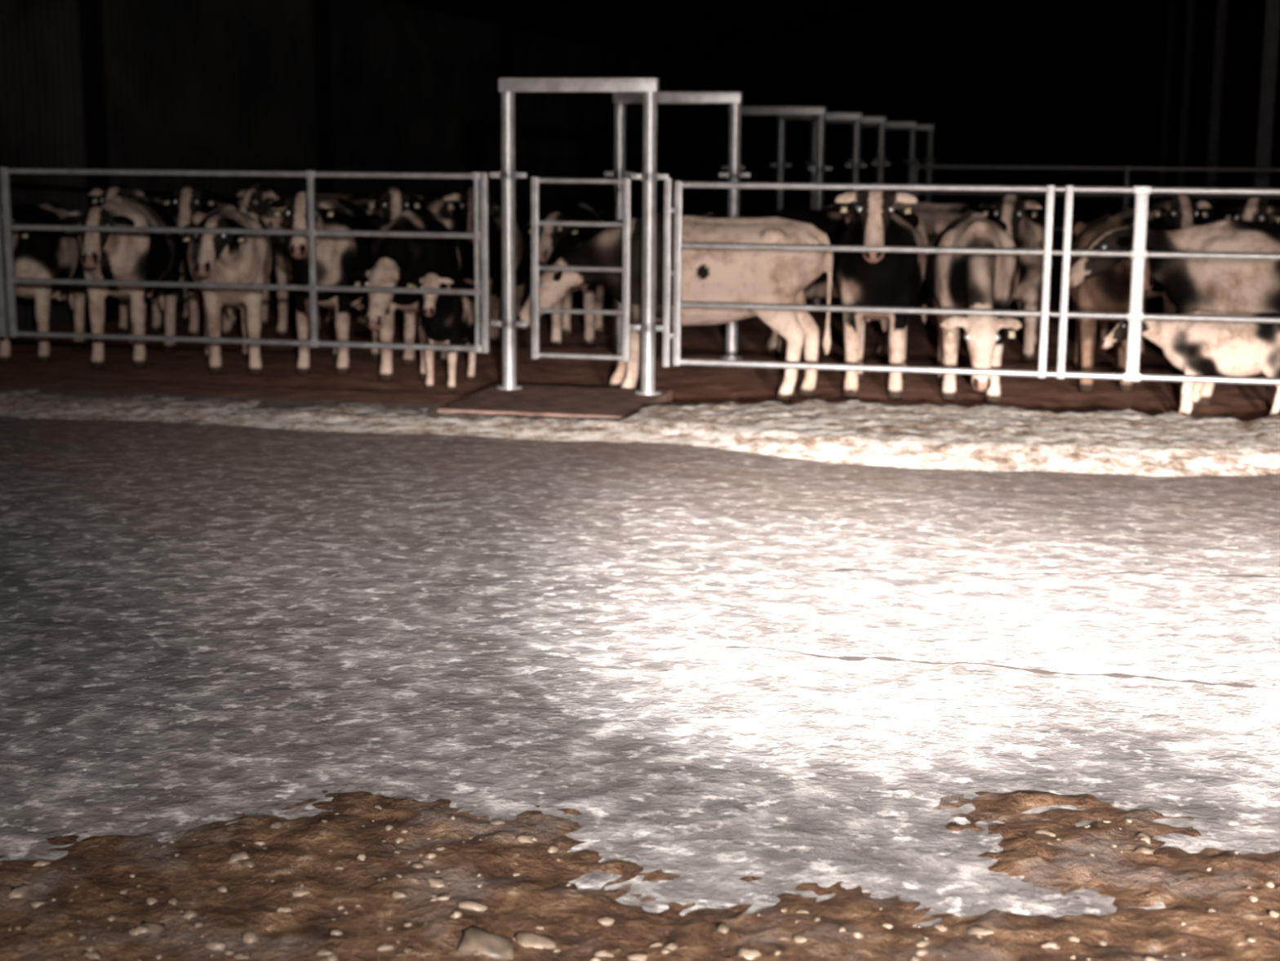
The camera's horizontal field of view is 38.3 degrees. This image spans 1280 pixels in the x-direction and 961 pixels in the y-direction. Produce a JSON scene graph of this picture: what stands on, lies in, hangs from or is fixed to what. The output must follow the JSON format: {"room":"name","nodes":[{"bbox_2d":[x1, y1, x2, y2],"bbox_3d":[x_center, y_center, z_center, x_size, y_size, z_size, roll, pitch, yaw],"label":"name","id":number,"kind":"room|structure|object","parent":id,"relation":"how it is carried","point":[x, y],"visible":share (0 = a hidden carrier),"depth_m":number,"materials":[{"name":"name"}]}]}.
{"room":"cattle barn","nodes":[
{"label":"cattle barn","id":0,"kind":"room"},
{"bbox_2d":[0,0,716,331],"bbox_3d":[-2.459,-7.339,39.450,0.004,4.500,43.800,3,11,13],"label":"wall","id":1,"kind":"structure","parent":0,"point":[206,85],"depth_m":27.97,"materials":[{"name":"black"}]},
{"bbox_2d":[0,386,1279,951],"bbox_3d":[-1.551,1.347,3.717,34.000,0.001,21.100,3,11,13],"label":"floor","id":2,"kind":"structure","parent":0,"point":[200,624],"depth_m":7.46,"materials":[{"name":"concrete"}]},
{"bbox_2d":[0,789,1279,960],"bbox_3d":[-0.009,1.256,4.193,9.200,0.072,3.402,0,10,0],"label":"mud patch","id":3,"kind":"object","parent":2,"relation":"on","point":[371,877],"visible":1,"depth_m":4.90,"materials":[{"name":"soil"}]},
{"bbox_2d":[0,389,1279,476],"bbox_3d":[-0.247,-0.462,13.590,18.000,0.182,3.056,3,11,13],"label":"strip","id":4,"kind":"object","parent":2,"relation":"on","point":[991,437],"visible":1,"depth_m":12.87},
{"bbox_2d":[725,646,1258,688],"bbox_3d":[1.345,0.728,7.216,2.063,0.001,0.118,3,11,13],"label":"crack","id":5,"kind":"object","parent":2,"relation":"on","point":[846,658],"depth_m":7.18,"materials":[{"name":"grey concrete"}]},
{"bbox_2d":[826,568,1279,577],"bbox_3d":[2.048,0.445,8.797,2.254,0.001,0.484,3,11,13],"label":"crack","id":6,"kind":"object","parent":2,"relation":"on","point":[840,569],"depth_m":8.80,"materials":[{"name":"grey concrete"}]},
{"bbox_2d":[0,210,1279,422],"bbox_3d":[6.364,-4.647,37.279,34.000,0.100,48.900,3,11,13],"label":"ground","id":7,"kind":"structure","parent":0,"point":[186,371],"depth_m":17.49,"materials":[{"name":"brown soil"}]},
{"bbox_2d":[0,204,7,337],"bbox_3d":[-7.428,-2.070,16.432,3.860,1.465,0.064,3,11,13],"label":"fence","id":8,"kind":"object","parent":7,"relation":"on","point":[3,326],"visible":1,"depth_m":16.06,"materials":[{"name":"grey metal"}]},
{"bbox_2d":[0,202,85,364],"bbox_3d":[-5.922,-1.912,17.803,0.764,1.514,2.746,0,10,-1],"label":"cow","id":9,"kind":"object","parent":7,"relation":"on","point":[37,254],"visible":0.73,"depth_m":17.65},
{"bbox_2d":[79,0,119,321],"bbox_3d":[-6.397,-4.194,21.648,0.280,4.623,0.280,3,11,13],"label":"column","id":10,"kind":"structure","parent":7,"relation":"on","point":[90,11],"depth_m":21.56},
{"bbox_2d":[58,195,182,368],"bbox_3d":[-4.912,-1.884,17.443,0.808,1.602,2.904,0,10,-1],"label":"cow","id":11,"kind":"object","parent":7,"relation":"on","point":[105,255],"visible":0.9,"depth_m":17.22},
{"bbox_2d":[88,182,190,333],"bbox_3d":[-5.556,-2.521,20.727,0.768,1.672,2.522,1,10,3],"label":"cow","id":12,"kind":"object","parent":7,"relation":"on","point":[113,189],"visible":0.17,"depth_m":20.51},
{"bbox_2d":[160,184,272,337],"bbox_3d":[-4.656,-2.441,20.323,0.768,1.672,2.509,2,10,8],"label":"cow","id":13,"kind":"object","parent":7,"relation":"on","point":[188,201],"visible":0.3,"depth_m":20.01},
{"bbox_2d":[177,203,271,375],"bbox_3d":[-3.791,-1.763,16.984,0.784,1.544,2.778,-1,10,-10],"label":"cow","id":14,"kind":"object","parent":7,"relation":"on","point":[221,258],"visible":0.89,"depth_m":16.72},
{"bbox_2d":[235,184,368,337],"bbox_3d":[-3.675,-2.449,20.411,0.764,1.669,2.491,5,11,23],"label":"cow","id":15,"kind":"object","parent":7,"relation":"on","point":[257,198],"visible":0.28,"depth_m":19.79},
{"bbox_2d":[313,0,334,194],"bbox_3d":[-4.837,-5.385,28.262,0.280,4.623,0.280,3,11,13],"label":"column","id":16,"kind":"structure","parent":7,"relation":"on","point":[322,7],"depth_m":28.12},
{"bbox_2d":[269,191,385,375],"bbox_3d":[-2.877,-1.858,17.139,0.773,1.687,2.545,2,10,7],"label":"cow","id":17,"kind":"object","parent":7,"relation":"on","point":[338,257],"visible":0.66,"depth_m":16.78},
{"bbox_2d":[275,192,462,313],"bbox_3d":[-3.283,-2.885,23.308,2.717,1.498,0.770,1,10,3],"label":"cow","id":18,"kind":"object","parent":7,"relation":"on","point":[439,206],"visible":0.1,"depth_m":23.08},
{"bbox_2d":[364,186,424,342],"bbox_3d":[-2.643,-2.346,19.878,0.757,1.671,2.495,-1,10,-6],"label":"cow","id":19,"kind":"object","parent":7,"relation":"on","point":[393,200],"visible":0.2,"depth_m":18.79},
{"bbox_2d":[347,208,461,382],"bbox_3d":[-2.085,-1.690,16.726,0.760,1.514,2.639,1,10,3],"label":"cow","id":20,"kind":"object","parent":7,"relation":"on","point":[396,261],"visible":0.75,"depth_m":16.32},
{"bbox_2d":[409,273,480,391],"bbox_3d":[-1.700,-1.327,16.077,0.476,1.038,1.566,2,10,8],"label":"dairy calf","id":21,"kind":"object","parent":7,"relation":"on","point":[445,319],"visible":0.83,"depth_m":15.86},
{"bbox_2d":[444,186,528,344],"bbox_3d":[-1.671,-2.334,19.854,0.774,1.671,2.490,2,10,8],"label":"cow","id":22,"kind":"object","parent":7,"relation":"on","point":[465,220],"visible":0.44,"depth_m":19.48},
{"bbox_2d":[501,17,512,77],"bbox_3d":[-2.688,-7.025,37.370,0.280,4.623,0.280,3,11,13],"label":"column","id":23,"kind":"structure","parent":7,"relation":"on","point":[506,33],"depth_m":37.00,"materials":[{"name":"black"}]},
{"bbox_2d":[436,383,671,419],"bbox_3d":[-0.640,-0.594,14.543,1.500,0.100,1.550,3,11,13],"label":"threshold slab","id":24,"kind":"object","parent":7,"relation":"on","point":[543,401],"visible":0.64,"depth_m":14.35,"materials":[{"name":"concrete"}]},
{"bbox_2d":[488,77,669,395],"bbox_3d":[-0.496,-1.962,14.816,1.482,2.495,0.212,3,11,13],"label":"frame","id":25,"kind":"object","parent":24,"relation":"on","point":[508,86],"visible":1,"depth_m":14.72,"materials":[{"name":"metal"}]},
{"bbox_2d":[0,167,489,352],"bbox_3d":[-3.374,-1.874,15.511,4.385,1.465,0.064,3,11,13],"label":"fence panel","id":26,"kind":"object","parent":25,"relation":"attached to","point":[483,235],"visible":1,"depth_m":15.41,"materials":[{"name":"metal"}]},
{"bbox_2d":[530,176,631,361],"bbox_3d":[-0.479,-1.702,14.858,0.820,1.470,0.050,3,11,13],"label":"gate","id":27,"kind":"object","parent":25,"relation":"attached to","point":[535,180],"visible":1,"depth_m":14.84,"materials":[{"name":"metal"}]},
{"bbox_2d":[662,177,1065,377],"bbox_3d":[1.719,-1.582,14.362,3.138,1.500,0.055,3,11,13],"label":"fence panel","id":28,"kind":"object","parent":25,"relation":"attached to","point":[678,245],"visible":1,"depth_m":14.38,"materials":[{"name":"metal"}]},
{"bbox_2d":[524,202,609,347],"bbox_3d":[-0.723,-2.185,19.553,0.804,1.496,2.686,1,10,3],"label":"cow","id":29,"kind":"object","parent":7,"relation":"on","point":[555,242],"visible":0.66,"depth_m":19.30},
{"bbox_2d":[619,44,627,177],"bbox_3d":[-0.427,-8.752,46.956,0.280,4.623,0.280,3,11,13],"label":"column","id":30,"kind":"structure","parent":7,"relation":"on","point":[623,56],"depth_m":46.65,"materials":[{"name":"black"}]},
{"bbox_2d":[515,213,833,403],"bbox_3d":[0.285,-1.479,15.576,2.667,1.544,0.778,2,10,7],"label":"cow","id":31,"kind":"object","parent":7,"relation":"on","point":[708,275],"visible":0.79,"depth_m":15.24},
{"bbox_2d":[604,92,750,359],"bbox_3d":[0.362,-2.554,18.471,1.482,2.625,0.212,3,11,13],"label":"frame","id":32,"kind":"object","parent":7,"relation":"on","point":[735,100],"visible":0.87,"depth_m":18.28,"materials":[{"name":"metal"}]},
{"bbox_2d":[693,62,704,215],"bbox_3d":[1.835,-10.478,56.543,0.280,4.623,0.280,3,11,13],"label":"column","id":33,"kind":"structure","parent":7,"relation":"on","point":[700,107],"depth_m":56.49,"materials":[{"name":"black"}]},
{"bbox_2d":[720,106,831,305],"bbox_3d":[1.810,-3.659,24.606,1.482,2.625,0.212,3,11,13],"label":"frame","id":34,"kind":"object","parent":7,"relation":"on","point":[820,167],"visible":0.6,"depth_m":24.32,"materials":[{"name":"metal"}]},
{"bbox_2d":[700,207,929,361],"bbox_3d":[1.579,-2.019,18.728,2.714,1.498,0.770,4,11,18],"label":"cow","id":35,"kind":"object","parent":7,"relation":"on","point":[831,223],"visible":0.18,"depth_m":18.42},
{"bbox_2d":[770,112,866,210],"bbox_3d":[2.760,-4.384,28.632,1.482,2.625,0.212,3,11,13],"label":"frame","id":36,"kind":"object","parent":7,"relation":"on","point":[780,164],"visible":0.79,"depth_m":28.41,"materials":[{"name":"metal"}]},
{"bbox_2d":[804,116,889,208],"bbox_3d":[3.619,-5.040,32.275,1.482,2.625,0.212,3,11,13],"label":"frame","id":37,"kind":"object","parent":7,"relation":"on","point":[881,121],"visible":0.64,"depth_m":32.04,"materials":[{"name":"metal"}]},
{"bbox_2d":[832,190,926,399],"bbox_3d":[2.037,-1.643,15.784,0.830,1.817,2.743,2,10,9],"label":"cow","id":38,"kind":"object","parent":7,"relation":"on","point":[860,278],"visible":0.92,"depth_m":15.32},
{"bbox_2d":[848,121,919,195],"bbox_3d":[5.067,-6.145,38.411,1.482,2.625,0.212,3,11,13],"label":"frame","id":39,"kind":"object","parent":7,"relation":"on","point":[912,125],"visible":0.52,"depth_m":38.11,"materials":[{"name":"metal"}]},
{"bbox_2d":[872,124,936,203],"bbox_3d":[6.175,-6.991,43.108,1.482,2.625,0.212,3,11,13],"label":"frame","id":40,"kind":"object","parent":7,"relation":"on","point":[930,127],"visible":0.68,"depth_m":42.84,"materials":[{"name":"metal"}]},
{"bbox_2d":[819,201,995,328],"bbox_3d":[3.099,-2.499,21.431,2.687,1.496,0.757,4,11,19],"label":"cow","id":41,"kind":"object","parent":7,"relation":"on","point":[929,214],"visible":0.11,"depth_m":21.01},
{"bbox_2d":[926,210,1022,404],"bbox_3d":[2.831,-1.498,15.700,0.802,1.573,2.521,2,10,7],"label":"cow","id":42,"kind":"object","parent":7,"relation":"on","point":[954,281],"visible":0.86,"depth_m":15.09},
{"bbox_2d":[979,194,1054,361],"bbox_3d":[3.796,-2.070,18.604,0.768,1.672,2.508,3,11,13],"label":"cow","id":43,"kind":"object","parent":7,"relation":"on","point":[1027,231],"visible":0.52,"depth_m":18.08},
{"bbox_2d":[912,164,1279,303],"bbox_3d":[7.769,-3.151,24.126,8.380,1.880,0.080,3,11,13],"label":"fence","id":44,"kind":"object","parent":7,"relation":"on","point":[1126,170],"visible":0.44,"depth_m":24.38,"materials":[{"name":"metal"}]},
{"bbox_2d":[1068,213,1153,392],"bbox_3d":[4.162,-1.568,16.255,0.769,1.529,2.753,2,10,7],"label":"cow","id":45,"kind":"object","parent":7,"relation":"on","point":[1108,291],"visible":0.48,"depth_m":16.04},
{"bbox_2d":[1100,194,1212,358],"bbox_3d":[5.245,-2.129,18.985,0.768,1.672,2.522,0,10,-2],"label":"cow","id":46,"kind":"object","parent":7,"relation":"on","point":[1180,212],"visible":0.25,"depth_m":18.12},
{"bbox_2d":[1156,2,1175,212],"bbox_3d":[15.234,-10.630,53.355,0.280,6.247,0.280,3,11,13],"label":"column","id":47,"kind":"structure","parent":7,"relation":"on","point":[1171,19],"depth_m":53.17,"materials":[{"name":"metal"}]},
{"bbox_2d":[1056,185,1279,385],"bbox_3d":[6.232,-1.360,13.337,6.210,1.467,0.074,3,11,13],"label":"fence","id":48,"kind":"object","parent":7,"relation":"on","point":[1135,317],"visible":1,"depth_m":13.87,"materials":[{"name":"silver metal"}]},
{"bbox_2d":[1069,219,1279,409],"bbox_3d":[4.846,-1.353,15.057,2.774,1.544,0.787,2,10,10],"label":"cow","id":49,"kind":"object","parent":7,"relation":"on","point":[1233,286],"visible":0.68,"depth_m":14.86},
{"bbox_2d":[1176,0,1195,194],"bbox_3d":[12.972,-8.904,43.768,0.280,6.247,0.280,3,11,13],"label":"column","id":50,"kind":"structure","parent":7,"relation":"on","point":[1191,7],"depth_m":43.62,"materials":[{"name":"metal"}]},
{"bbox_2d":[1099,310,1279,417],"bbox_3d":[4.395,-0.890,14.370,1.587,0.874,0.447,2,10,11],"label":"dairy calf","id":51,"kind":"object","parent":7,"relation":"on","point":[1197,348],"visible":0.77,"depth_m":14.18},
{"bbox_2d":[1203,0,1228,224],"bbox_3d":[10.710,-7.177,34.181,0.280,6.247,0.280,3,11,13],"label":"column","id":52,"kind":"structure","parent":7,"relation":"on","point":[1222,5],"depth_m":34.12,"materials":[{"name":"metal"}]},
{"bbox_2d":[1220,197,1279,223],"bbox_3d":[6.057,-1.907,17.796,0.752,1.671,2.498,5,11,26],"label":"cow","id":53,"kind":"object","parent":7,"relation":"on","point":[1255,209],"visible":0.19,"depth_m":16.78},
{"bbox_2d":[1253,0,1279,205],"bbox_3d":[8.562,-5.537,25.074,0.280,6.247,0.280,3,11,13],"label":"column","id":54,"kind":"structure","parent":7,"relation":"on","point":[1272,17],"depth_m":25.05,"materials":[{"name":"metal"}]},
{"bbox_2d":[387,0,1279,71],"bbox_3d":[7.360,-10.396,36.374,21.400,2.850,44.800,3,11,13],"label":"ceiling","id":55,"kind":"structure","parent":0,"point":[611,24],"depth_m":46.13,"materials":[{"name":"black"}]},
{"bbox_2d":[715,0,1279,218],"bbox_3d":[12.344,-12.072,57.951,20.200,7.400,0.004,3,11,13],"label":"wall","id":56,"kind":"structure","parent":0,"point":[998,82],"depth_m":58.09,"materials":[{"name":"black"}]}
]}

